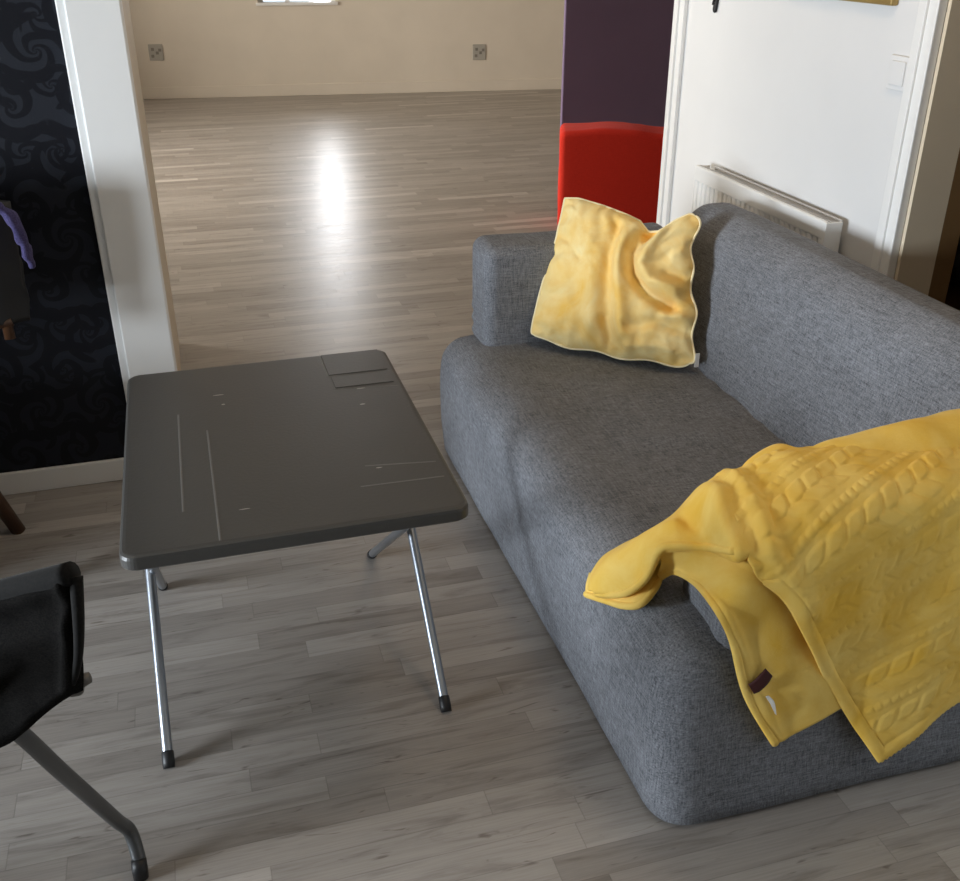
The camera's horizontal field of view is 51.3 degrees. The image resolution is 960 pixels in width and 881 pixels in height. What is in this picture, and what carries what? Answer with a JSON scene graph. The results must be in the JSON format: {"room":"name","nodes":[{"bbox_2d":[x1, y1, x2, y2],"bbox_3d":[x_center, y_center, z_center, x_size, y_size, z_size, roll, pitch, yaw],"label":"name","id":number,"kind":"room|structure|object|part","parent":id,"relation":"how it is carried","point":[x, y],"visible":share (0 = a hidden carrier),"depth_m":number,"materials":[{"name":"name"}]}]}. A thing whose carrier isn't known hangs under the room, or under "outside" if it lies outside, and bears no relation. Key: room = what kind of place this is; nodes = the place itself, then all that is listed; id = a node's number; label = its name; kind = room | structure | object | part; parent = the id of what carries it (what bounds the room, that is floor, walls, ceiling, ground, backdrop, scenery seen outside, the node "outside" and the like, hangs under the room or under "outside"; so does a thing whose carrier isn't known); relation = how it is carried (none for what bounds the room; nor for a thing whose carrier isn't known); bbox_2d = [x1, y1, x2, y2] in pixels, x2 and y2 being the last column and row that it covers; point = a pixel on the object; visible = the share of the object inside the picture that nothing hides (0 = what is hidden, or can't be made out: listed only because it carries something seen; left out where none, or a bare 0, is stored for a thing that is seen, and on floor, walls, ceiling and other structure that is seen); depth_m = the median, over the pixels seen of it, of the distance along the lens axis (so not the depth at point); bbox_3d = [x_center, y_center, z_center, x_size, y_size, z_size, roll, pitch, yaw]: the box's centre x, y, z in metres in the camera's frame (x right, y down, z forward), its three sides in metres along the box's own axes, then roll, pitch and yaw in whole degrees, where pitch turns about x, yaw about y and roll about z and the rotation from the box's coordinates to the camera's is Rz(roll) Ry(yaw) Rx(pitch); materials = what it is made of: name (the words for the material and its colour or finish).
{"room":"living room","nodes":[
{"label":"living room","id":0,"kind":"room"},
{"bbox_2d":[0,0,126,472],"bbox_3d":[-2.876,-1.060,2.766,3.338,2.550,1.170,-8,28,-14],"label":"wall partition","id":1,"kind":"structure","parent":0,"point":[63,399],"depth_m":2.93,"materials":[{"name":"black paper"}]},
{"bbox_2d":[0,457,123,495],"bbox_3d":[-2.709,0.300,2.828,3.338,0.075,0.015,-8,28,-14],"label":"baseboard","id":2,"kind":"structure","parent":1,"relation":"attached to","point":[62,476],"depth_m":3.18,"materials":[{"name":"white paint"}]},
{"bbox_2d":[55,0,176,402],"bbox_3d":[-1.010,-1.012,2.672,0.140,2.550,0.016,-8,28,-14],"label":"trim","id":3,"kind":"structure","parent":1,"relation":"attached to","point":[96,28],"depth_m":2.81,"materials":[{"name":"white paint"}]},
{"bbox_2d":[122,0,180,370],"bbox_3d":[-1.203,-1.286,3.203,0.150,2.550,1.172,-8,28,-14],"label":"wall pier","id":4,"kind":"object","parent":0,"point":[125,3],"visible":0.22,"depth_m":3.60,"materials":[{"name":"beige paint"}]},
{"bbox_2d":[128,0,564,87],"bbox_3d":[-2.197,-4.805,10.030,9.300,2.550,0.202,-4,28,-8],"label":"wall","id":5,"kind":"structure","parent":0,"point":[204,42],"depth_m":10.40,"materials":[{"name":"beige paint"}]},
{"bbox_2d":[148,44,163,60],"bbox_3d":[-3.289,-3.939,10.150,0.140,0.156,0.014,-4,28,-8],"label":"wall socket","id":6,"kind":"object","parent":5,"relation":"attached to","point":[155,50],"visible":1,"depth_m":10.15,"materials":[{"name":"grey plastic"}]},
{"bbox_2d":[151,48,160,57],"bbox_3d":[-3.286,-3.934,10.148,0.103,0.093,0.004,-4,28,-8],"label":"outlet","id":7,"kind":"object","parent":6,"relation":"attached to","point":[152,49],"depth_m":10.15,"materials":[{"name":"white plastic"}]},
{"bbox_2d":[256,0,337,5],"bbox_3d":[-1.867,-5.149,9.851,0.820,1.575,0.150,-4,28,-8],"label":"window","id":8,"kind":"structure","parent":5,"relation":"in","point":[260,2],"depth_m":10.15,"materials":[{"name":"white paint"}]},
{"bbox_2d":[141,78,561,98],"bbox_3d":[-2.179,-3.674,10.493,9.300,0.115,0.016,-4,28,-8],"label":"baseboard","id":9,"kind":"structure","parent":5,"relation":"attached to","point":[540,83],"depth_m":10.60,"materials":[{"name":"beige paint"}]},
{"bbox_2d":[473,44,485,59],"bbox_3d":[-0.009,-4.138,10.658,0.140,0.156,0.014,-4,28,-8],"label":"wall socket","id":10,"kind":"object","parent":5,"relation":"attached to","point":[479,50],"visible":1,"depth_m":10.65,"materials":[{"name":"grey plastic"}]},
{"bbox_2d":[0,89,959,880],"bbox_3d":[-0.738,-0.989,5.519,9.200,0.100,14.100,-8,28,-14],"label":"floor","id":11,"kind":"structure","parent":0,"point":[312,740],"depth_m":2.46,"materials":[{"name":"laminate"}]},
{"bbox_2d":[0,318,25,534],"bbox_3d":[-1.508,-0.046,2.559,0.616,0.948,0.493,-8,28,-14],"label":"wooden chair","id":12,"kind":"object","parent":11,"relation":"on","point":[8,516],"visible":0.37,"depth_m":2.91,"materials":[{"name":"brown wood"}]},
{"bbox_3d":[-1.532,-0.268,2.651,0.558,0.072,0.044,-8,28,-14],"label":"armrest","id":13,"kind":"part","parent":12,"relation":"part of","materials":[{"name":"brown wood"}]},
{"bbox_3d":[-1.288,-0.441,2.666,0.028,0.345,0.088,-10,29,-19],"label":"post","id":14,"kind":"part","parent":12,"relation":"part of","materials":[{"name":"brown wood"}]},
{"bbox_3d":[-1.431,0.091,2.833,0.185,0.454,0.056,-16,32,-29],"label":"leg","id":15,"kind":"part","parent":12,"relation":"part of","materials":[{"name":"brown wood"}]},
{"bbox_2d":[0,200,35,324],"bbox_3d":[-1.472,-0.455,2.595,0.603,0.351,0.177,-8,28,-14],"label":"jacket","id":16,"kind":"object","parent":12,"relation":"hanging from","point":[14,297],"visible":1,"depth_m":2.64,"materials":[{"name":"fabric"}]},
{"bbox_2d":[0,561,148,880],"bbox_3d":[-1.024,0.480,1.669,0.881,0.837,0.624,-8,28,-14],"label":"folding chair","id":17,"kind":"object","parent":11,"relation":"on","point":[42,611],"visible":1,"depth_m":1.40,"materials":[{"name":"black fabric"}]},
{"bbox_3d":[-0.781,0.393,1.463,0.458,0.457,0.203,-1,27,-2],"label":"backrest","id":18,"kind":"part","parent":17,"relation":"part of","materials":[{"name":"black fabric"}]},
{"bbox_3d":[-0.686,0.560,1.635,0.082,0.708,0.323,9,29,16],"label":"leg","id":19,"kind":"part","parent":17,"relation":"part of","materials":[{"name":"grey metal"}]},
{"bbox_3d":[-0.565,0.343,1.409,0.036,0.032,0.024,-8,28,-14],"label":"corner knob","id":20,"kind":"part","parent":17,"relation":"part of","materials":[{"name":"grey plastic"}]},
{"bbox_2d":[119,349,467,768],"bbox_3d":[-0.454,0.253,2.356,0.664,0.611,0.852,-8,28,-14],"label":"folding table","id":21,"kind":"object","parent":11,"relation":"on","point":[230,460],"visible":1,"depth_m":2.13,"materials":[{"name":"grey plastic"}]},
{"bbox_3d":[-0.746,0.296,2.291,0.022,0.575,0.703,-9,29,-17],"label":"leg","id":22,"kind":"part","parent":21,"relation":"part of","materials":[{"name":"metal"}]},
{"bbox_3d":[-0.756,0.296,2.290,0.022,0.574,0.664,-7,28,-14],"label":"leg","id":23,"kind":"part","parent":21,"relation":"part of","materials":[{"name":"metal"}]},
{"bbox_3d":[-0.325,-0.201,2.572,0.149,0.003,0.136,-8,28,-14],"label":"catch plate","id":24,"kind":"part","parent":21,"relation":"part of","materials":[{"name":"grey plastic"}]},
{"bbox_3d":[-0.291,-0.151,2.475,0.145,0.002,0.066,-8,28,-14],"label":"catch plate","id":25,"kind":"part","parent":21,"relation":"part of","materials":[{"name":"grey plastic"}]},
{"bbox_3d":[-0.201,0.224,2.429,0.022,0.575,0.695,-9,29,-16],"label":"leg","id":26,"kind":"part","parent":21,"relation":"part of","materials":[{"name":"metal"}]},
{"bbox_3d":[-0.168,0.217,2.443,0.022,0.574,0.664,-7,28,-14],"label":"leg","id":27,"kind":"part","parent":21,"relation":"part of","materials":[{"name":"metal"}]},
{"bbox_2d":[557,121,663,223],"bbox_3d":[0.834,-1.561,5.889,0.746,0.578,0.300,2,27,3],"label":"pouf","id":28,"kind":"object","parent":11,"relation":"on","point":[616,165],"visible":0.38,"depth_m":5.73,"materials":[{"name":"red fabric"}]},
{"bbox_2d":[440,202,959,824],"bbox_3d":[0.562,-0.042,2.648,0.971,0.823,1.768,-8,28,-14],"label":"sofa","id":29,"kind":"object","parent":11,"relation":"on","point":[567,457],"visible":0.52,"depth_m":2.46,"materials":[{"name":"grey fabric"}]},
{"bbox_3d":[0.305,-0.491,3.255,0.659,0.374,0.192,-8,28,-14],"label":"armrest","id":30,"kind":"part","parent":29,"relation":"part of","materials":[{"name":"grey fabric"}]},
{"bbox_2d":[530,197,700,367],"bbox_3d":[0.427,-0.472,3.004,0.533,0.435,0.202,13,30,24],"label":"throw pillow","id":31,"kind":"object","parent":29,"relation":"on","point":[616,287],"visible":1,"depth_m":2.97,"materials":[{"name":"yellow fabric"}]},
{"bbox_3d":[0.736,0.207,1.982,0.650,0.295,0.200,-8,28,-14],"label":"armrest","id":32,"kind":"part","parent":29,"relation":"part of","materials":[{"name":"grey fabric"}]},
{"bbox_2d":[583,409,959,762],"bbox_3d":[0.728,0.254,2.035,0.973,0.674,0.436,-8,28,-14],"label":"blanket","id":33,"kind":"object","parent":29,"relation":"on","point":[829,570],"visible":1,"depth_m":1.87,"materials":[{"name":"yellow fabric"}]},
{"bbox_3d":[0.898,-0.199,2.639,0.289,0.535,1.583,-8,28,-14],"label":"backrest","id":34,"kind":"part","parent":29,"relation":"part of","materials":[{"name":"grey fabric"}]},
{"bbox_2d":[560,0,673,126],"bbox_3d":[1.849,-3.071,6.666,2.725,2.550,0.030,-8,28,-14],"label":"wall","id":35,"kind":"structure","parent":0,"point":[616,53],"depth_m":6.62,"materials":[{"name":"paint"}]},
{"bbox_2d":[669,0,948,275],"bbox_3d":[0.972,-1.213,3.063,0.110,2.550,1.395,-8,28,-14],"label":"wall","id":36,"kind":"structure","parent":0,"point":[789,98],"depth_m":3.00,"materials":[{"name":"white paint"}]},
{"bbox_2d":[656,0,687,226],"bbox_3d":[0.720,-1.498,3.614,0.024,2.550,0.067,-8,28,-14],"label":"trim","id":37,"kind":"structure","parent":36,"relation":"attached to","point":[680,6],"depth_m":3.74,"materials":[{"name":"white paint"}]},
{"bbox_2d":[712,0,718,12],"bbox_3d":[0.793,-1.486,3.364,0.012,0.088,0.037,-8,28,-14],"label":"wall ornament","id":38,"kind":"object","parent":36,"relation":"attached to","point":[714,2],"visible":1,"depth_m":3.37,"materials":[{"name":"black metal"}]},
{"bbox_2d":[691,165,842,252],"bbox_3d":[0.901,-0.416,3.366,0.077,0.856,0.798,-8,28,-14],"label":"radiator","id":39,"kind":"object","parent":36,"relation":"attached to","point":[719,185],"visible":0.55,"depth_m":3.12,"materials":[{"name":"metal"}]},
{"bbox_3d":[0.781,-0.684,3.650,0.055,0.631,0.010,-8,28,-14],"label":"panel","id":40,"kind":"part","parent":39,"relation":"part of","materials":[{"name":"metal"}]},
{"bbox_2d":[700,165,842,222],"bbox_3d":[0.899,-0.790,3.172,0.040,0.015,0.790,-8,28,-14],"label":"grille","id":41,"kind":"object","parent":39,"relation":"attached to","point":[796,210],"depth_m":3.12,"materials":[{"name":"white metal"}]},
{"bbox_3d":[1.003,-0.337,2.978,0.055,0.631,0.010,-8,28,-14],"label":"panel","id":42,"kind":"part","parent":39,"relation":"part of","materials":[{"name":"metal"}]},
{"bbox_2d":[842,0,898,5],"bbox_3d":[0.985,-1.389,2.657,0.022,0.400,0.490,-8,28,-14],"label":"picture frame","id":43,"kind":"object","parent":36,"relation":"attached to","point":[879,2],"visible":1,"depth_m":2.58,"materials":[{"name":"gold metal"}]},
{"bbox_2d":[885,54,908,91],"bbox_3d":[1.073,-0.941,2.563,0.014,0.084,0.084,-8,28,-14],"label":"light switch","id":44,"kind":"object","parent":36,"relation":"attached to","point":[898,64],"visible":0.85,"depth_m":2.56,"materials":[{"name":"white paint"}]},
{"bbox_2d":[870,0,947,278],"bbox_3d":[1.092,-0.914,2.483,0.026,2.550,0.075,-8,28,-14],"label":"trim","id":45,"kind":"structure","parent":36,"relation":"attached to","point":[930,18],"depth_m":2.54,"materials":[{"name":"white paint"}]},
{"bbox_2d":[894,0,959,295],"bbox_3d":[1.170,-0.905,2.464,0.112,2.550,0.014,-8,28,-14],"label":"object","id":46,"kind":"structure","parent":36,"relation":"attached to","point":[938,153],"depth_m":2.56,"materials":[{"name":"beige paint"}]},
{"bbox_2d":[928,149,959,303],"bbox_3d":[1.246,-0.926,2.506,0.065,2.550,0.062,-8,28,-14],"label":"trim","id":47,"kind":"structure","parent":36,"relation":"attached to","point":[950,234],"depth_m":2.68,"materials":[{"name":"brown wood"}]}
]}

